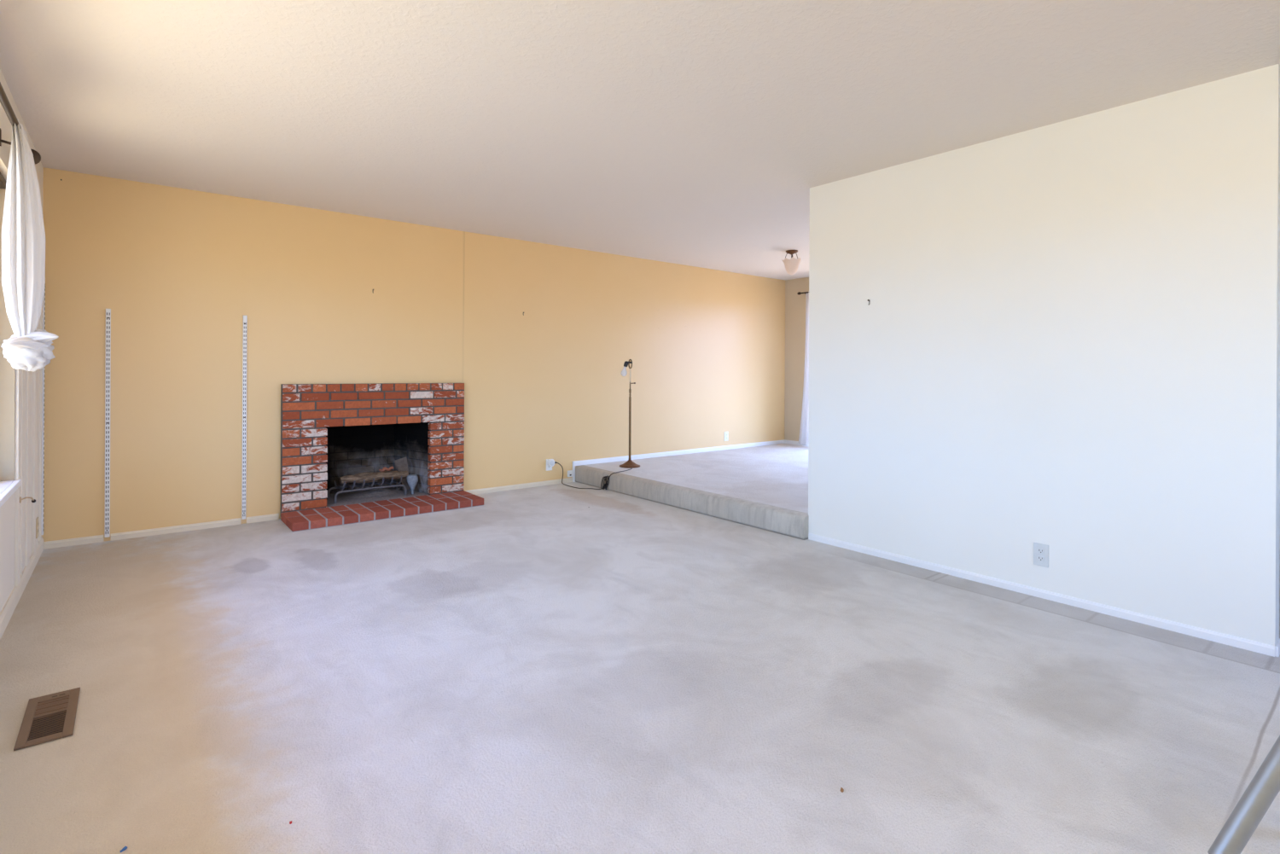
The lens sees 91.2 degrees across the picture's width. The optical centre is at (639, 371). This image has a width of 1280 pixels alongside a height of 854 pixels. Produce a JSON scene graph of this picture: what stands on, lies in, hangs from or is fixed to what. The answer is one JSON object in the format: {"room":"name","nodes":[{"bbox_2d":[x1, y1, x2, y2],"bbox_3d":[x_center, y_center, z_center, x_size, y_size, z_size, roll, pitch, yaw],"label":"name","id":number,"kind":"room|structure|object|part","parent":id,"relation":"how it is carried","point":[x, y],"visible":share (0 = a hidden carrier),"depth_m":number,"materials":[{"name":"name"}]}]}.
{"room":"living room","nodes":[
{"label":"living room","id":0,"kind":"room"},
{"bbox_2d":[0,68,43,612],"bbox_3d":[-1.595,-0.070,1.168,0.152,2.440,7.200,0,0,-39],"label":"wall","id":1,"kind":"structure","parent":0,"point":[18,540],"depth_m":3.24,"materials":[{"name":"white paint"}]},
{"bbox_2d":[0,172,21,507],"bbox_3d":[-1.999,-0.171,1.677,0.157,1.482,3.540,0,0,-39],"label":"window","id":2,"kind":"structure","parent":1,"relation":"in","point":[8,485],"depth_m":3.04,"materials":[{"name":"white paint"}]},
{"bbox_3d":[-1.986,0.555,1.691,0.112,0.030,3.540,0,0,-39],"label":"sill","id":3,"kind":"part","parent":2,"relation":"part of","materials":[{"name":"white paint"}]},
{"bbox_2d":[0,81,40,164],"bbox_3d":[-1.794,-0.986,1.608,0.111,0.072,3.358,0,0,-39],"label":"curtain rod","id":4,"kind":"object","parent":1,"relation":"attached to","point":[4,101],"visible":0.53,"depth_m":2.41,"materials":[{"name":"brown metal"}]},
{"bbox_2d":[1,118,58,372],"bbox_3d":[-2.562,-0.504,2.602,0.434,1.012,0.164,0,0,36],"label":"curtain","id":5,"kind":"object","parent":4,"relation":"hanging from","point":[30,348],"visible":1,"depth_m":2.50,"materials":[{"name":"white fabric"}]},
{"bbox_2d":[0,536,43,639],"bbox_3d":[-1.544,1.108,1.208,0.013,0.085,7.188,0,0,-39],"label":"baseboard","id":6,"kind":"structure","parent":1,"relation":"attached to","point":[6,613],"depth_m":3.10,"materials":[{"name":"beige paint"}]},
{"bbox_2d":[19,496,35,503],"bbox_3d":[-3.095,0.650,3.167,0.026,0.049,0.112,0,0,-11],"label":"wall hook","id":7,"kind":"object","parent":1,"relation":"attached to","point":[31,497],"visible":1,"depth_m":3.16,"materials":[{"name":"brown metal"}]},
{"bbox_2d":[35,517,38,538],"bbox_3d":[-3.558,0.924,3.702,0.008,0.115,0.070,0,0,-39],"label":"wall outlet","id":8,"kind":"object","parent":1,"relation":"attached to","point":[37,519],"visible":1,"depth_m":3.68,"materials":[{"name":"white plastic"}]},
{"bbox_2d":[41,286,45,535],"bbox_3d":[-3.784,0.218,3.972,0.016,1.638,0.026,0,0,-39],"label":"shelf standard","id":9,"kind":"object","parent":1,"relation":"attached to","point":[43,298],"visible":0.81,"depth_m":3.96,"materials":[{"name":"white metal"}]},
{"bbox_2d":[40,167,785,541],"bbox_3d":[-0.942,-0.066,6.430,7.805,2.440,0.140,0,0,-39],"label":"wall","id":10,"kind":"structure","parent":0,"point":[178,271],"depth_m":5.06,"materials":[{"name":"beige paint"}]},
{"bbox_2d":[104,308,110,537],"bbox_3d":[-3.565,0.346,4.198,0.026,1.529,0.016,0,0,-39],"label":"shelf standard","id":11,"kind":"object","parent":10,"relation":"attached to","point":[107,376],"visible":1,"depth_m":4.19,"materials":[{"name":"white metal"}]},
{"bbox_2d":[241,315,247,519],"bbox_3d":[-2.960,0.345,4.690,0.026,1.524,0.016,0,0,-39],"label":"shelf standard","id":12,"kind":"object","parent":10,"relation":"attached to","point":[245,317],"visible":1,"depth_m":4.68,"materials":[{"name":"white metal"}]},
{"bbox_2d":[43,477,572,549],"bbox_3d":[-2.257,1.124,5.268,4.030,0.045,0.012,0,0,-39],"label":"baseboard","id":13,"kind":"structure","parent":10,"relation":"attached to","point":[50,544],"depth_m":4.50,"materials":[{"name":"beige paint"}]},
{"bbox_2d":[546,459,552,471],"bbox_3d":[-0.922,0.949,6.355,0.070,0.115,0.008,0,0,-39],"label":"wall outlet","id":14,"kind":"object","parent":10,"relation":"attached to","point":[548,468],"visible":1,"depth_m":6.34,"materials":[{"name":"white plastic"}]},
{"bbox_2d":[547,459,554,466],"bbox_3d":[-0.897,0.928,6.344,0.076,0.076,0.040,0,0,-39],"label":"timer","id":15,"kind":"object","parent":14,"relation":"attached to","point":[550,462],"visible":1,"depth_m":6.33,"materials":[{"name":"white plastic"}]},
{"bbox_2d":[567,470,572,477],"bbox_3d":[-0.725,1.063,6.507,0.059,0.067,0.021,0,0,-39],"label":"phone jack","id":16,"kind":"object","parent":10,"relation":"attached to","point":[569,472],"visible":1,"depth_m":6.50,"materials":[{"name":"white plastic"}]},
{"bbox_2d":[572,461,575,482],"bbox_3d":[-0.692,1.048,6.539,0.024,0.215,0.014,0,0,-39],"label":"trim","id":17,"kind":"structure","parent":10,"relation":"attached to","point":[573,462],"depth_m":6.53,"materials":[{"name":"white paint"}]},
{"bbox_2d":[574,439,785,465],"bbox_3d":[0.663,0.973,7.642,3.495,0.050,0.012,0,0,-39],"label":"baseboard","id":18,"kind":"structure","parent":10,"relation":"attached to","point":[776,442],"depth_m":7.41,"materials":[{"name":"white paint"}]},
{"bbox_2d":[724,431,728,441],"bbox_3d":[1.103,0.830,8.002,0.070,0.115,0.008,0,0,-39],"label":"wall outlet","id":19,"kind":"object","parent":10,"relation":"attached to","point":[726,433],"visible":1,"depth_m":8.00,"materials":[{"name":"white plastic"}]},
{"bbox_2d":[0,482,1279,853],"bbox_3d":[0.852,1.239,3.164,6.480,0.150,7.480,0,0,-39],"label":"floor","id":20,"kind":"structure","parent":0,"point":[538,670],"depth_m":2.21,"materials":[{"name":"beige carpet"}]},
{"bbox_2d":[13,687,80,750],"bbox_3d":[-1.955,1.143,2.076,0.133,0.008,0.368,0,0,-39],"label":"floor vent","id":21,"kind":"object","parent":20,"relation":"in","point":[49,718],"visible":1,"depth_m":2.06,"materials":[{"name":"brown metal"}]},
{"bbox_2d":[279,383,464,516],"bbox_3d":[-2.359,0.614,5.492,1.465,1.023,0.592,0,0,-39],"label":"brick fireplace","id":22,"kind":"object","parent":20,"relation":"on","point":[329,433],"depth_m":5.42,"materials":[{"name":"red brick"}]},
{"bbox_3d":[-2.419,1.032,5.492,0.589,0.098,0.019,0,0,-39],"label":"rail","id":23,"kind":"part","parent":22,"relation":"part of","materials":[{"name":"grey metal"}]},
{"bbox_3d":[-2.353,0.996,5.411,0.589,0.172,0.296,0,0,-39],"label":"fireplace grate","id":24,"kind":"part","parent":22,"relation":"part of","materials":[{"name":"grey metal"}]},
{"bbox_3d":[-2.277,1.033,5.317,0.589,0.098,0.019,0,0,-39],"label":"rail","id":25,"kind":"part","parent":22,"relation":"part of","materials":[{"name":"grey metal"}]},
{"bbox_2d":[342,488,403,498],"bbox_3d":[-2.368,1.063,5.572,0.520,0.051,0.320,0,0,-39],"label":"pile","id":26,"kind":"object","parent":22,"relation":"on","point":[375,492],"visible":0.85,"depth_m":5.49,"materials":[{"name":"grey"}]},
{"bbox_2d":[339,471,408,483],"bbox_3d":[-2.286,0.915,5.409,0.568,0.082,0.074,0,0,-42],"label":"log","id":27,"kind":"object","parent":22,"relation":"on","point":[397,475],"visible":0.91,"depth_m":5.38,"materials":[{"name":"brown wood"}]},
{"bbox_2d":[378,466,393,471],"bbox_3d":[-2.233,0.862,5.517,0.028,0.039,0.132,0,0,38],"label":"log","id":28,"kind":"object","parent":27,"relation":"on","point":[383,469],"visible":1,"depth_m":5.50,"materials":[{"name":"brown wood"}]},
{"bbox_2d":[355,470,397,475],"bbox_3d":[-2.322,0.911,5.505,0.375,0.079,0.063,0,0,-38],"label":"log","id":29,"kind":"object","parent":22,"relation":"on","point":[366,473],"visible":0.21,"depth_m":5.46,"materials":[{"name":"brown wood"}]},
{"bbox_2d":[394,456,410,490],"bbox_3d":[-2.148,0.937,5.738,0.184,0.303,0.098,0,0,-39],"label":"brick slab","id":30,"kind":"object","parent":22,"relation":"in","point":[401,464],"visible":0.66,"depth_m":5.71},
{"bbox_2d":[406,474,418,494],"bbox_3d":[-2.023,1.004,5.562,0.096,0.170,0.098,0,0,-39],"label":"andiron","id":31,"kind":"object","parent":22,"relation":"on","point":[412,480],"visible":1,"depth_m":5.54,"materials":[{"name":"grey metal"}]},
{"bbox_2d":[280,490,483,531],"bbox_3d":[-2.042,1.115,5.088,1.465,0.062,0.438,0,0,-39],"label":"hearth","id":32,"kind":"object","parent":20,"relation":"on","point":[363,512],"visible":1,"depth_m":4.94,"materials":[{"name":"red brick"}]},
{"bbox_2d":[1207,735,1279,853],"bbox_3d":[1.439,0.604,0.943,1.127,1.116,1.067,0,0,-39],"label":"metal pole","id":33,"kind":"object","parent":20,"relation":"on","point":[1264,788],"visible":1,"depth_m":0.99,"materials":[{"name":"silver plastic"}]},
{"bbox_2d":[0,0,1279,280],"bbox_3d":[1.381,-1.333,3.582,7.805,0.120,7.480,0,0,-39],"label":"ceiling","id":34,"kind":"structure","parent":0,"point":[697,133],"depth_m":2.88,"materials":[{"name":"beige paint"}]},
{"bbox_2d":[781,250,801,275],"bbox_3d":[1.603,-1.143,6.619,0.201,0.256,0.201,0,0,-17],"label":"ceiling light","id":35,"kind":"object","parent":34,"relation":"attached to","point":[792,264],"visible":1,"depth_m":6.57,"materials":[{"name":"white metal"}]},
{"bbox_2d":[575,465,808,540],"bbox_3d":[0.262,1.077,5.471,0.107,0.166,2.875,0,0,-39],"label":"step","id":36,"kind":"structure","parent":0,"point":[781,520],"depth_m":5.07,"materials":[{"name":"carpet"}]},
{"bbox_2d":[583,443,808,513],"bbox_3d":[2.026,1.087,6.052,3.385,0.167,4.200,0,0,-39],"label":"floor","id":37,"kind":"structure","parent":0,"point":[776,475],"depth_m":6.21,"materials":[{"name":"carpet"}]},
{"bbox_2d":[554,359,639,489],"bbox_3d":[-0.386,0.513,6.293,0.887,1.287,0.509,0,0,-16],"label":"floor lamp","id":38,"kind":"object","parent":37,"relation":"on","point":[629,464],"visible":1,"depth_m":6.50,"materials":[{"name":"gold metal"}]},
{"bbox_3d":[-0.469,1.041,6.249,0.786,0.229,0.366,0,0,2],"label":"power cord","id":39,"kind":"part","parent":38,"relation":"part of","materials":[{"name":"black plastic"}]},
{"bbox_3d":[-0.168,0.001,6.522,0.062,0.103,0.061,0,0,-39],"label":"bulb","id":40,"kind":"part","parent":38,"relation":"part of","materials":[{"name":"white glass"}]},
{"bbox_2d":[623,360,632,366],"bbox_3d":[-0.125,-0.074,6.522,0.090,0.064,0.042,0,0,0],"label":"socket","id":41,"kind":"object","parent":38,"relation":"attached to","point":[626,363],"depth_m":6.51,"materials":[{"name":"black plastic"}]},
{"bbox_2d":[784,277,808,441],"bbox_3d":[3.401,-0.042,7.164,0.140,2.440,4.200,0,0,-39],"label":"wall","id":42,"kind":"structure","parent":0,"point":[794,303],"depth_m":8.62,"materials":[{"name":"beige paint"}]},
{"bbox_2d":[784,439,808,446],"bbox_3d":[3.339,0.988,7.111,0.012,0.050,4.188,0,0,-39],"label":"baseboard","id":43,"kind":"structure","parent":42,"relation":"attached to","point":[792,442],"depth_m":8.62,"materials":[{"name":"white paint"}]},
{"bbox_3d":[3.065,-1.040,7.402,0.090,0.056,2.880,0,0,-39],"label":"curtain rod","id":44,"kind":"object","parent":42,"relation":"attached to","visible":0},
{"bbox_2d":[798,290,808,444],"bbox_3d":[2.301,-0.045,8.293,0.073,2.045,0.500,0,0,-39],"label":"curtain","id":45,"kind":"object","parent":44,"relation":"hanging from","point":[803,439],"visible":0.24,"depth_m":8.39,"materials":[{"name":"white fabric"}]},
{"bbox_2d":[808,64,1279,646],"bbox_3d":[1.945,-0.050,3.509,0.120,2.440,2.295,0,0,-39],"label":"wall","id":46,"kind":"structure","parent":0,"point":[1067,340],"depth_m":3.13,"materials":[{"name":"white paint"}]},
{"bbox_2d":[1033,542,1048,567],"bbox_3d":[2.074,0.950,3.242,0.008,0.115,0.070,0,0,-39],"label":"wall outlet","id":47,"kind":"object","parent":46,"relation":"attached to","point":[1040,550],"visible":1,"depth_m":3.24,"materials":[{"name":"white plastic"}]},
{"bbox_2d":[1037,547,1044,554],"bbox_3d":[2.072,0.930,3.240,0.003,0.027,0.033,0,0,-39],"label":"socket","id":48,"kind":"object","parent":47,"relation":"attached to","point":[1040,550],"depth_m":3.24,"materials":[{"name":"white plastic"}]},
{"bbox_2d":[1037,555,1044,562],"bbox_3d":[2.072,0.969,3.240,0.003,0.027,0.033,0,0,-39],"label":"socket","id":49,"kind":"object","parent":47,"relation":"attached to","point":[1040,558],"depth_m":3.24,"materials":[{"name":"white plastic"}]},
{"bbox_2d":[808,533,1274,657],"bbox_3d":[1.891,1.149,3.464,0.010,0.042,2.285,0,0,-39],"label":"baseboard","id":50,"kind":"structure","parent":46,"relation":"attached to","point":[1250,645],"depth_m":3.13,"materials":[{"name":"white paint"}]},
{"bbox_2d":[1274,638,1279,657],"bbox_3d":[2.665,1.153,2.615,0.128,0.042,0.010,0,0,-39],"label":"trim","id":51,"kind":"structure","parent":46,"relation":"attached to","point":[1277,646],"depth_m":2.58,"materials":[{"name":"white paint"}]}
]}

